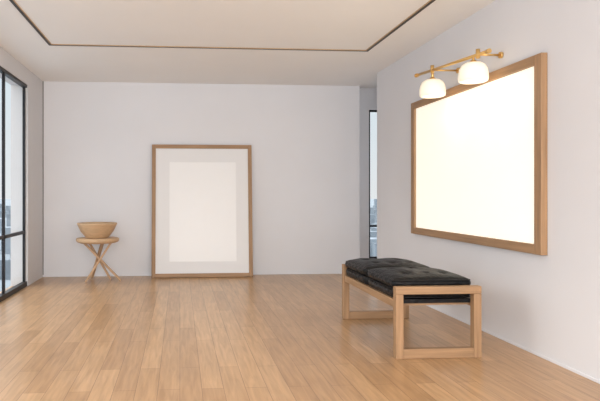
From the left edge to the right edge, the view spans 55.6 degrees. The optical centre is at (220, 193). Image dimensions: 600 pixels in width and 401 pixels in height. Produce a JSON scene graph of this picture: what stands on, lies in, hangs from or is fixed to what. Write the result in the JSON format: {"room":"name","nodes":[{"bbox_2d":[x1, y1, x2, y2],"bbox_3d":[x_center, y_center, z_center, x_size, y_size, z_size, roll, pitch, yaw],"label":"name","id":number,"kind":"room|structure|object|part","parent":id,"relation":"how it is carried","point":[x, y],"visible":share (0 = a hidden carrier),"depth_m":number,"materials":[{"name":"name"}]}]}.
{"room":"art gallery","nodes":[
{"label":"art gallery","id":0,"kind":"room"},
{"bbox_2d":[0,46,42,285],"bbox_3d":[-2.325,-0.215,3.173,0.220,2.830,9.870,0,0,-4],"label":"wall","id":1,"kind":"structure","parent":0,"point":[34,90],"depth_m":7.32,"materials":[{"name":"paint"}]},
{"bbox_2d":[0,66,26,301],"bbox_3d":[-2.225,-0.110,2.780,0.060,2.620,9.070,0,0,-4],"label":"frame","id":2,"kind":"object","parent":1,"relation":"attached to","point":[5,294],"visible":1,"depth_m":6.65,"materials":[{"name":"black metal"}]},
{"bbox_2d":[43,81,359,275],"bbox_3d":[-0.368,-0.215,8.481,4.901,2.830,0.430,0,0,-4],"label":"wall","id":3,"kind":"structure","parent":0,"point":[99,137],"depth_m":8.28,"materials":[{"name":"paint"}]},
{"bbox_2d":[43,81,43,274],"bbox_3d":[-2.572,-0.230,8.099,0.008,2.800,0.008,0,0,-4],"label":"trim","id":4,"kind":"structure","parent":3,"relation":"attached to","point":[43,81],"depth_m":8.10,"materials":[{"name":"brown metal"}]},
{"bbox_2d":[43,272,341,276],"bbox_3d":[-0.242,1.190,8.271,4.681,0.020,0.008,0,0,-4],"label":"baseboard","id":5,"kind":"structure","parent":3,"relation":"attached to","point":[337,272],"depth_m":8.21,"materials":[{"name":"paint"}]},
{"bbox_2d":[0,0,494,87],"bbox_3d":[0.837,-1.730,3.621,6.600,0.200,10.300,0,0,-4],"label":"ceiling","id":6,"kind":"structure","parent":0,"point":[295,24],"depth_m":5.79,"materials":[{"name":"paint"}]},
{"bbox_2d":[13,0,84,44],"bbox_3d":[-1.614,-1.627,5.397,0.364,0.010,1.386,0,0,-4],"label":"ceiling vent","id":7,"kind":"object","parent":6,"relation":"in","point":[13,0],"depth_m":5.63,"materials":[{"name":"beige"}]},
{"bbox_2d":[89,45,136,45],"bbox_3d":[-1.180,-1.627,6.117,0.512,0.010,0.038,0,0,-4],"label":"ceiling vent","id":8,"kind":"object","parent":6,"relation":"in","point":[89,45],"depth_m":6.13,"materials":[{"name":"beige"}]},
{"bbox_2d":[141,46,188,46],"bbox_3d":[-0.616,-1.627,6.158,0.515,0.010,0.038,0,0,-4],"label":"ceiling vent","id":9,"kind":"object","parent":6,"relation":"in","point":[141,46],"depth_m":6.17,"materials":[{"name":"beige"}]},
{"bbox_2d":[193,47,240,47],"bbox_3d":[-0.044,-1.627,6.200,0.519,0.010,0.038,0,0,-4],"label":"ceiling vent","id":10,"kind":"object","parent":6,"relation":"in","point":[220,47],"depth_m":6.21,"materials":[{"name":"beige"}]},
{"bbox_2d":[9,0,434,51],"bbox_3d":[0.184,-1.626,2.337,3.558,0.012,7.834,0,0,-4],"label":"channel","id":11,"kind":"object","parent":6,"relation":"attached to","point":[11,1],"visible":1,"depth_m":6.07,"materials":[{"name":"brown metal"}]},
{"bbox_2d":[245,48,292,48],"bbox_3d":[0.535,-1.627,6.243,0.523,0.010,0.038,0,0,-4],"label":"ceiling vent","id":12,"kind":"object","parent":6,"relation":"in","point":[245,48],"depth_m":6.25,"materials":[{"name":"beige"}]},
{"bbox_2d":[298,49,343,49],"bbox_3d":[1.122,-1.627,6.286,0.504,0.010,0.037,0,0,-4],"label":"ceiling vent","id":13,"kind":"object","parent":6,"relation":"in","point":[298,49],"depth_m":6.30,"materials":[{"name":"beige"}]},
{"bbox_2d":[350,0,431,50],"bbox_3d":[1.615,-1.627,5.512,0.182,0.010,1.653,0,0,-4],"label":"ceiling vent","id":14,"kind":"object","parent":6,"relation":"in","point":[430,0],"depth_m":5.48,"materials":[{"name":"beige"}]},
{"bbox_2d":[0,274,599,400],"bbox_3d":[0.837,1.275,3.621,6.600,0.150,10.300,0,0,-4],"label":"floor","id":15,"kind":"structure","parent":0,"point":[279,337],"depth_m":4.41,"materials":[{"name":"brown wood"}]},
{"bbox_2d":[76,236,120,282],"bbox_3d":[-1.669,0.898,7.658,0.608,0.596,0.576,0,0,-4],"label":"round side table","id":16,"kind":"object","parent":15,"relation":"on","point":[83,240],"visible":0.94,"depth_m":7.58,"materials":[{"name":"brown wood"}]},
{"bbox_2d":[77,222,116,238],"bbox_3d":[-1.689,0.495,7.637,0.544,0.207,0.544,0,0,-4],"label":"wooden bowl","id":17,"kind":"object","parent":16,"relation":"on","point":[91,230],"visible":1,"depth_m":7.46,"materials":[{"name":"brown wood"}]},
{"bbox_3d":[-1.735,0.921,7.859,0.207,0.539,0.068,0,0,18],"label":"leg","id":18,"kind":"part","parent":16,"relation":"part of","materials":[{"name":"brown wood"}]},
{"bbox_3d":[-1.659,0.921,7.578,0.364,0.544,0.090,0,0,-4],"label":"leg","id":19,"kind":"part","parent":16,"relation":"part of","materials":[{"name":"brown wood"}]},
{"bbox_3d":[-1.684,0.921,7.768,0.325,0.543,0.090,0,0,-4],"label":"leg","id":20,"kind":"part","parent":16,"relation":"part of","materials":[{"name":"brown wood"}]},
{"bbox_3d":[-1.625,0.921,7.657,0.520,0.548,0.100,0,0,-4],"label":"leg","id":21,"kind":"part","parent":16,"relation":"part of","materials":[{"name":"brown wood"}]},
{"bbox_2d":[151,144,252,277],"bbox_3d":[-0.273,0.238,8.149,1.460,1.921,0.204,0,0,-4],"label":"picture frame","id":22,"kind":"object","parent":15,"relation":"on","point":[202,194],"visible":1,"depth_m":8.15,"materials":[{"name":"brown wood"}]},
{"bbox_3d":[-0.278,-0.693,8.229,1.350,0.055,0.040,0,-5,-4],"label":"rail","id":23,"kind":"part","parent":22,"relation":"part of","materials":[{"name":"brown wood"}]},
{"bbox_3d":[-0.267,1.170,8.070,1.350,0.055,0.040,0,-5,-4],"label":"rail","id":24,"kind":"part","parent":22,"relation":"part of","materials":[{"name":"brown wood"}]},
{"bbox_2d":[169,162,236,261],"bbox_3d":[-0.273,0.239,8.156,1.350,1.815,0.010,0,-5,-4],"label":"print","id":25,"kind":"object","parent":22,"relation":"attached to","point":[202,195],"depth_m":8.15,"materials":[{"name":"paper"}]},
{"bbox_2d":[342,258,481,359],"bbox_3d":[1.536,0.895,4.755,0.649,0.610,1.360,0,0,-4],"label":"wooden bench","id":26,"kind":"object","parent":15,"relation":"on","point":[399,283],"visible":1,"depth_m":4.15,"materials":[{"name":"brown wood"}]},
{"bbox_3d":[1.198,0.965,5.383,0.058,0.470,0.058,0,0,-4],"label":"leg","id":27,"kind":"part","parent":26,"relation":"part of","materials":[{"name":"brown wood"}]},
{"bbox_2d":[346,268,368,282],"bbox_3d":[1.504,0.733,5.072,0.615,0.082,0.604,0,0,-4],"label":"cushion","id":28,"kind":"object","parent":26,"relation":"on","point":[354,275],"depth_m":5.00,"materials":[{"name":"black leather"}]},
{"bbox_3d":[1.243,0.805,4.734,0.037,0.060,1.244,0,0,-4],"label":"rail","id":29,"kind":"part","parent":26,"relation":"part of","materials":[{"name":"brown wood"}]},
{"bbox_3d":[1.491,1.163,5.405,0.529,0.071,0.050,0,0,-4],"label":"foot rail","id":30,"kind":"part","parent":26,"relation":"part of","materials":[{"name":"brown wood"}]},
{"bbox_2d":[345,258,429,273],"bbox_3d":[1.500,0.643,5.072,0.623,0.106,0.604,0,0,-4],"label":"cushion","id":31,"kind":"object","parent":26,"relation":"on","point":[360,265],"depth_m":4.96,"materials":[{"name":"black leather"}]},
{"bbox_3d":[1.293,0.965,4.085,0.058,0.470,0.058,0,0,-4],"label":"leg","id":32,"kind":"part","parent":26,"relation":"part of","materials":[{"name":"brown wood"}]},
{"bbox_3d":[1.783,0.965,5.426,0.058,0.470,0.058,0,0,-4],"label":"leg","id":33,"kind":"part","parent":26,"relation":"part of","materials":[{"name":"brown wood"}]},
{"bbox_2d":[367,266,470,285],"bbox_3d":[1.547,0.643,4.437,0.623,0.105,0.604,0,0,-4],"label":"cushion","id":34,"kind":"object","parent":26,"relation":"on","point":[409,275],"depth_m":4.21,"materials":[{"name":"black leather"}]},
{"bbox_2d":[368,270,469,281],"bbox_3d":[1.547,0.640,4.437,0.596,0.009,0.597,0,0,-4],"label":"piping","id":35,"kind":"object","parent":26,"relation":"on","point":[383,275],"depth_m":4.18,"materials":[{"name":"black leather"}]},
{"bbox_2d":[368,278,469,297],"bbox_3d":[1.551,0.733,4.438,0.615,0.082,0.604,0,0,-4],"label":"cushion","id":36,"kind":"object","parent":26,"relation":"on","point":[384,289],"depth_m":4.16,"materials":[{"name":"black leather"}]},
{"bbox_2d":[369,285,469,297],"bbox_3d":[1.551,0.764,4.438,0.588,0.009,0.597,0,0,-4],"label":"piping","id":37,"kind":"object","parent":26,"relation":"on","point":[374,288],"depth_m":4.15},
{"bbox_3d":[1.586,0.703,4.106,0.645,0.055,0.058,0,0,-4],"label":"rail","id":38,"kind":"part","parent":26,"relation":"part of","materials":[{"name":"brown wood"}]},
{"bbox_3d":[1.586,1.163,4.106,0.529,0.071,0.050,0,0,-4],"label":"foot rail","id":39,"kind":"part","parent":26,"relation":"part of","materials":[{"name":"brown wood"}]},
{"bbox_3d":[1.879,0.965,4.128,0.058,0.470,0.058,0,0,-4],"label":"leg","id":40,"kind":"part","parent":26,"relation":"part of","materials":[{"name":"brown wood"}]},
{"bbox_2d":[360,88,376,257],"bbox_3d":[2.972,-0.215,8.039,1.695,2.830,1.800,0,0,-4],"label":"wall","id":41,"kind":"structure","parent":0,"point":[368,96],"depth_m":8.64,"materials":[{"name":"paint"}]},
{"bbox_2d":[369,110,376,258],"bbox_3d":[2.725,-0.150,8.708,0.890,2.300,0.030,0,0,-4],"label":"frame","id":42,"kind":"object","parent":41,"relation":"attached to","point":[369,110],"visible":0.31,"depth_m":8.66,"materials":[{"name":"black metal"}]},
{"bbox_2d":[377,0,599,379],"bbox_3d":[2.556,-0.215,3.083,0.250,2.830,8.975,0,0,-4],"label":"wall","id":43,"kind":"structure","parent":0,"point":[548,305],"depth_m":4.16,"materials":[{"name":"paint"}]},
{"bbox_2d":[414,48,503,98],"bbox_3d":[2.094,-1.070,5.037,0.383,0.297,1.173,0,0,-4],"label":"wall lamp","id":44,"kind":"object","parent":43,"relation":"attached to","point":[472,72],"visible":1,"depth_m":4.70,"materials":[{"name":"white glass"}]},
{"bbox_3d":[2.002,-1.003,5.301,0.238,0.164,0.238,0,0,-4],"label":"lamp shade","id":45,"kind":"part","parent":44,"relation":"part of","materials":[{"name":"white glass"}]},
{"bbox_3d":[2.126,-1.173,5.314,0.250,0.018,0.018,0,0,-4],"label":"arm","id":46,"kind":"part","parent":44,"relation":"part of","materials":[{"name":"gold metal"}]},
{"bbox_3d":[2.102,-1.015,4.667,0.238,0.164,0.238,0,0,-4],"label":"lamp shade","id":47,"kind":"part","parent":44,"relation":"part of","materials":[{"name":"white glass"}]},
{"bbox_3d":[2.208,-1.145,4.611,0.191,0.018,0.018,0,0,-4],"label":"arm","id":48,"kind":"part","parent":44,"relation":"part of","materials":[{"name":"gold metal"}]},
{"bbox_2d":[411,52,546,254],"bbox_3d":[2.251,-0.289,5.184,0.049,1.465,2.290,0,0,-4],"label":"wall picture","id":49,"kind":"object","parent":43,"relation":"attached to","point":[479,151],"visible":0.98,"depth_m":4.81,"materials":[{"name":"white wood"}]},
{"bbox_3d":[2.251,-0.986,5.184,0.049,0.072,2.120,0,0,-4],"label":"rail","id":50,"kind":"part","parent":49,"relation":"part of","materials":[{"name":"brown wood"}]},
{"bbox_3d":[2.251,0.407,5.184,0.049,0.072,2.120,0,0,-4],"label":"rail","id":51,"kind":"part","parent":49,"relation":"part of","materials":[{"name":"brown wood"}]},
{"bbox_2d":[426,305,599,383],"bbox_3d":[2.427,1.190,3.074,0.008,0.020,8.975,0,0,-4],"label":"baseboard","id":52,"kind":"structure","parent":43,"relation":"attached to","point":[437,309],"depth_m":4.24,"materials":[{"name":"paint"}]},
{"label":"outside","id":53,"kind":"structure","parent":0,"visible":0},
{"bbox_2d":[0,199,373,291],"bbox_3d":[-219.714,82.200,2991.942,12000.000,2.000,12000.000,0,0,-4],"label":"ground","id":54,"kind":"structure","parent":53,"point":[7,201],"depth_m":849.86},
{"bbox_2d":[0,199,376,279],"bbox_3d":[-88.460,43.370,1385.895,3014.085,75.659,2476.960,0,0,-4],"label":"city buildings","id":55,"kind":"structure","parent":54,"relation":"on","point":[373,210],"depth_m":758.47}
]}

